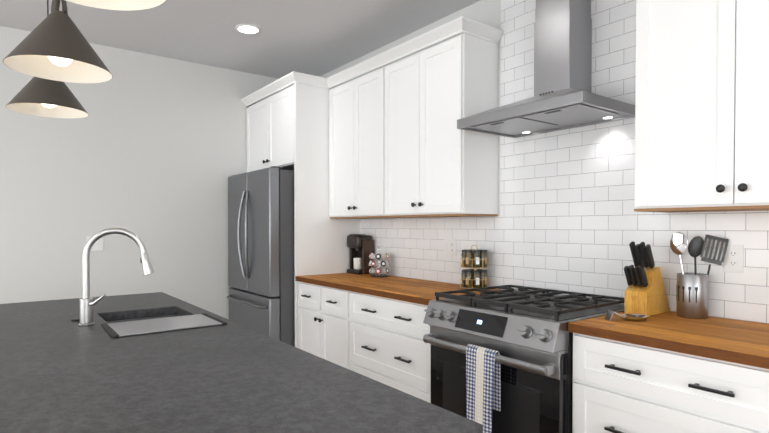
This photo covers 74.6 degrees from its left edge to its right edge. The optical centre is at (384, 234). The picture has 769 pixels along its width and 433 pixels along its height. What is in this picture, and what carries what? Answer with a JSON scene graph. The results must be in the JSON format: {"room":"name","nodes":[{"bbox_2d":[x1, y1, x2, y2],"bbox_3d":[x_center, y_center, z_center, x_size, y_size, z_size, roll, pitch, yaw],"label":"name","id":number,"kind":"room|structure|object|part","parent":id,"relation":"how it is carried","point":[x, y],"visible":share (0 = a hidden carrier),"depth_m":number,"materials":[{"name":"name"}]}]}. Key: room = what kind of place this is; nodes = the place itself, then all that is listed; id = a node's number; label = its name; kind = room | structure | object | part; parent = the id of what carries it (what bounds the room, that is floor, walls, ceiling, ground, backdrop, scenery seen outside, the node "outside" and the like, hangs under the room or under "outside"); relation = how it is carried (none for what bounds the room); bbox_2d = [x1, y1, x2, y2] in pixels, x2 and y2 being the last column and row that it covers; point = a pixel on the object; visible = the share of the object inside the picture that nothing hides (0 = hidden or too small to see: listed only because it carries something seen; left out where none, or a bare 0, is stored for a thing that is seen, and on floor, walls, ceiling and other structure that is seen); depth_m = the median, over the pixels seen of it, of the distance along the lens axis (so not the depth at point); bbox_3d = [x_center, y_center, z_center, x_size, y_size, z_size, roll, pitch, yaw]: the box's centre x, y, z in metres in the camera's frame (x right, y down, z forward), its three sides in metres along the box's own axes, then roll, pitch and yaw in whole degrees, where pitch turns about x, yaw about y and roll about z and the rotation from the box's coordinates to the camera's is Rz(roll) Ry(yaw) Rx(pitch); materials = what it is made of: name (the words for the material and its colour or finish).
{"room":"kitchen","nodes":[
{"label":"kitchen","id":0,"kind":"room"},
{"bbox_2d":[0,26,300,319],"bbox_3d":[-3.414,-0.138,3.407,6.615,2.800,0.120,-1,1,-37],"label":"wall","id":1,"kind":"structure","parent":0,"point":[150,151],"depth_m":4.26,"materials":[{"name":"white paint"}]},
{"bbox_2d":[86,236,102,250],"bbox_3d":[-2.362,0.077,4.122,0.120,0.120,0.010,-1,1,-37],"label":"light switch","id":2,"kind":"object","parent":1,"relation":"attached to","point":[97,245],"visible":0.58,"depth_m":4.13,"materials":[{"name":"white plastic"}]},
{"bbox_2d":[0,0,479,78],"bbox_3d":[-0.907,-1.546,0.065,6.615,0.120,8.440,-1,1,-37],"label":"ceiling","id":3,"kind":"structure","parent":0,"point":[319,38],"depth_m":3.77,"materials":[{"name":"white paint"}]},
{"bbox_2d":[6,0,88,117],"bbox_3d":[-1.470,-1.028,2.204,0.302,0.980,0.302,-1,1,-37],"label":"pendant light","id":4,"kind":"object","parent":3,"relation":"hanging from","point":[38,96],"visible":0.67,"depth_m":2.17,"materials":[{"name":"brown metal"}]},
{"bbox_3d":[-1.470,-0.611,2.211,0.072,0.116,0.072,-1,1,-37],"label":"bulb","id":5,"kind":"part","parent":4,"relation":"part of","materials":[{"name":"white glass"}]},
{"bbox_2d":[3,0,112,82],"bbox_3d":[-1.060,-1.023,1.645,0.302,0.974,0.302,-1,1,-37],"label":"pendant light","id":6,"kind":"object","parent":3,"relation":"hanging from","point":[54,44],"visible":1,"depth_m":1.62,"materials":[{"name":"brown metal"}]},
{"bbox_3d":[-1.060,-0.608,1.651,0.072,0.116,0.072,-1,1,-37],"label":"bulb","id":7,"kind":"part","parent":6,"relation":"part of","materials":[{"name":"white glass"}]},
{"bbox_2d":[65,0,165,10],"bbox_3d":[-0.619,-1.018,1.061,0.302,0.964,0.302,-1,1,-37],"label":"pendant light","id":8,"kind":"object","parent":3,"relation":"hanging from","point":[127,5],"visible":1,"depth_m":1.20,"materials":[{"name":"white metal"}]},
{"bbox_2d":[235,24,260,33],"bbox_3d":[-1.025,-1.538,3.794,0.184,0.009,0.184,-1,1,-37],"label":"recessed light","id":9,"kind":"object","parent":3,"relation":"in","point":[247,29],"visible":0.98,"depth_m":3.78,"materials":[{"name":"white"}]},
{"bbox_2d":[305,0,768,323],"bbox_3d":[1.685,-0.116,2.045,0.120,2.800,8.200,-1,1,-37],"label":"wall","id":10,"kind":"structure","parent":0,"point":[487,12],"depth_m":3.42,"materials":[{"name":"white paint"}]},
{"bbox_2d":[245,72,324,179],"bbox_3d":[-0.782,-0.939,4.672,0.633,0.714,1.010,-1,1,-37],"label":"upper cabinet","id":11,"kind":"object","parent":10,"relation":"attached to","point":[285,129],"depth_m":4.20,"materials":[{"name":"white wood"}]},
{"bbox_2d":[325,52,420,219],"bbox_3d":[-0.086,-0.712,4.007,0.328,1.147,0.837,-1,1,-37],"label":"upper cabinet","id":12,"kind":"object","parent":10,"relation":"attached to","point":[356,110],"depth_m":3.89,"materials":[{"name":"white wood"}]},
{"bbox_2d":[389,16,500,217],"bbox_3d":[0.340,-0.703,3.443,0.328,1.147,0.836,-1,1,-37],"label":"upper cabinet","id":13,"kind":"object","parent":10,"relation":"attached to","point":[390,141],"depth_m":3.17,"materials":[{"name":"white wood"}]},
{"bbox_2d":[457,0,634,137],"bbox_3d":[0.829,-1.053,2.637,0.500,0.944,0.762,-1,1,-37],"label":"range hood","id":14,"kind":"object","parent":10,"relation":"attached to","point":[564,98],"visible":0.96,"depth_m":2.62,"materials":[{"name":"silver metal"}]},
{"bbox_2d":[361,0,768,322],"bbox_3d":[1.948,-0.566,1.585,0.006,1.884,7.158,-1,1,-37],"label":"tile backsplash","id":15,"kind":"structure","parent":10,"relation":"attached to","point":[569,219],"depth_m":2.75,"materials":[{"name":"white tile"}]},
{"bbox_2d":[444,239,455,255],"bbox_3d":[0.460,0.093,3.552,0.009,0.120,0.119,-1,1,-37],"label":"outlet","id":16,"kind":"object","parent":15,"relation":"attached to","point":[449,247],"visible":1,"depth_m":3.55,"materials":[{"name":"white plastic"}]},
{"bbox_2d":[724,245,743,272],"bbox_3d":[1.502,0.106,2.174,0.008,0.120,0.073,-1,1,-37],"label":"electrical outlet","id":17,"kind":"object","parent":15,"relation":"attached to","point":[734,259],"visible":1,"depth_m":2.17,"materials":[{"name":"white plastic"}]},
{"bbox_2d":[634,0,768,211],"bbox_3d":[1.459,-0.680,1.957,0.323,1.147,0.827,-1,1,-37],"label":"upper cabinet","id":18,"kind":"object","parent":10,"relation":"attached to","point":[702,89],"depth_m":1.98,"materials":[{"name":"white wood"}]},
{"bbox_3d":[0.610,-1.232,2.780,0.674,0.070,5.697,-1,1,-37],"label":"crown moulding","id":19,"kind":"part","parent":18,"relation":"part of","materials":[{"name":"white wood"}]},
{"bbox_3d":[-0.907,1.374,0.111,6.615,0.120,8.440,-1,1,-37],"label":"floor","id":20,"kind":"structure","parent":0,"visible":0},
{"bbox_2d":[0,292,482,432],"bbox_3d":[-1.077,0.827,1.684,1.248,0.923,2.590,-1,1,-37],"label":"kitchen island","id":21,"kind":"object","parent":20,"relation":"on","point":[158,362],"visible":1,"depth_m":1.31,"materials":[{"name":"stone"}]},
{"bbox_2d":[78,228,153,325],"bbox_3d":[-1.110,0.171,2.094,0.272,0.395,0.129,-1,1,-37],"label":"faucet","id":22,"kind":"object","parent":21,"relation":"on","point":[86,303],"visible":1,"depth_m":2.05,"materials":[{"name":"silver metal"}]},
{"bbox_2d":[101,313,226,337],"bbox_3d":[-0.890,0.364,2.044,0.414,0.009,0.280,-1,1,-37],"label":"sink","id":23,"kind":"object","parent":21,"relation":"in","point":[127,329],"depth_m":2.00,"materials":[{"name":"silver metal"}]},
{"bbox_2d":[227,166,294,346],"bbox_3d":[-0.884,0.347,4.591,0.896,1.792,0.928,-1,1,-37],"label":"refrigerator","id":24,"kind":"object","parent":20,"relation":"on","point":[261,283],"visible":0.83,"depth_m":4.12,"materials":[{"name":"grey metal"}]},
{"bbox_2d":[295,280,348,368],"bbox_3d":[-0.229,0.816,3.972,0.627,0.873,0.759,-1,1,-37],"label":"base cabinet","id":25,"kind":"object","parent":20,"relation":"on","point":[321,314],"depth_m":3.75,"materials":[{"name":"white wood"}]},
{"bbox_2d":[349,292,430,402],"bbox_3d":[0.248,0.826,3.340,0.627,0.873,0.966,-1,1,-37],"label":"base cabinet","id":26,"kind":"object","parent":20,"relation":"on","point":[387,346],"depth_m":3.10,"materials":[{"name":"white wood"}]},
{"bbox_2d":[295,272,499,307],"bbox_3d":[0.035,0.365,3.603,0.641,0.039,1.655,-1,1,-37],"label":"countertop","id":27,"kind":"structure","parent":26,"relation":"on","point":[412,291],"depth_m":3.42,"materials":[{"name":"brown wood"}]},
{"bbox_2d":[347,234,373,273],"bbox_3d":[-0.208,0.167,4.293,0.151,0.333,0.206,-1,1,-37],"label":"coffee maker","id":28,"kind":"object","parent":27,"relation":"on","point":[360,246],"visible":0.81,"depth_m":4.23,"materials":[{"name":"black plastic"}]},
{"bbox_2d":[353,258,361,268],"bbox_3d":[-0.218,0.249,4.272,0.077,0.092,0.099,-1,1,-37],"label":"coffee mug","id":29,"kind":"object","parent":28,"relation":"on","point":[357,263],"visible":0.96,"depth_m":4.25,"materials":[{"name":"white ceramic"}]},
{"bbox_2d":[369,247,389,276],"bbox_3d":[-0.041,0.222,4.032,0.170,0.233,0.170,-1,1,-37],"label":"pod carousel","id":30,"kind":"object","parent":27,"relation":"on","point":[376,263],"visible":1,"depth_m":3.99,"materials":[{"name":"silver plastic"}]},
{"bbox_2d":[460,245,488,288],"bbox_3d":[0.575,0.209,3.232,0.180,0.282,0.180,-1,1,-37],"label":"spice rack","id":31,"kind":"object","parent":27,"relation":"on","point":[474,278],"visible":0.94,"depth_m":3.17,"materials":[{"name":"glass"}]},
{"bbox_2d":[423,285,624,432],"bbox_3d":[0.720,0.794,2.584,0.772,0.961,0.798,-1,1,-37],"label":"range","id":32,"kind":"object","parent":20,"relation":"on","point":[501,361],"visible":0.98,"depth_m":2.31,"materials":[{"name":"silver metal"}]},
{"bbox_2d":[466,344,500,432],"bbox_3d":[0.453,0.781,2.344,0.058,0.514,0.170,-1,1,-37],"label":"dish towel","id":33,"kind":"object","parent":32,"relation":"hanging from","point":[483,383],"depth_m":2.32,"materials":[{"name":"blue fabric"}]},
{"bbox_2d":[572,332,768,432],"bbox_3d":[1.261,0.847,1.999,0.627,0.873,0.775,-1,1,-37],"label":"base cabinet","id":34,"kind":"object","parent":20,"relation":"on","point":[618,388],"depth_m":1.83,"materials":[{"name":"white wood"}]},
{"bbox_2d":[568,312,768,371],"bbox_3d":[1.689,0.399,1.414,0.641,0.039,2.216,-1,1,-37],"label":"countertop","id":35,"kind":"structure","parent":34,"relation":"on","point":[728,341],"depth_m":1.89,"materials":[{"name":"brown wood"}]},
{"bbox_2d":[605,310,648,320],"bbox_3d":[1.040,0.347,2.166,0.163,0.040,0.143,-1,1,-37],"label":"spoon rest","id":36,"kind":"object","parent":35,"relation":"on","point":[632,317],"visible":1,"depth_m":2.16,"materials":[{"name":"silver metal"}]},
{"bbox_2d":[624,241,669,315],"bbox_3d":[1.212,0.199,2.338,0.261,0.330,0.100,-1,1,-37],"label":"knife block","id":37,"kind":"object","parent":35,"relation":"on","point":[645,293],"visible":0.96,"depth_m":2.29,"materials":[{"name":"brown wood"}]},
{"bbox_2d":[670,232,728,318],"bbox_3d":[1.379,0.178,2.220,0.130,0.377,0.190,-1,1,-37],"label":"utensil crock","id":38,"kind":"object","parent":35,"relation":"on","point":[692,291],"visible":1,"depth_m":2.20,"materials":[{"name":"silver metal"}]}
]}

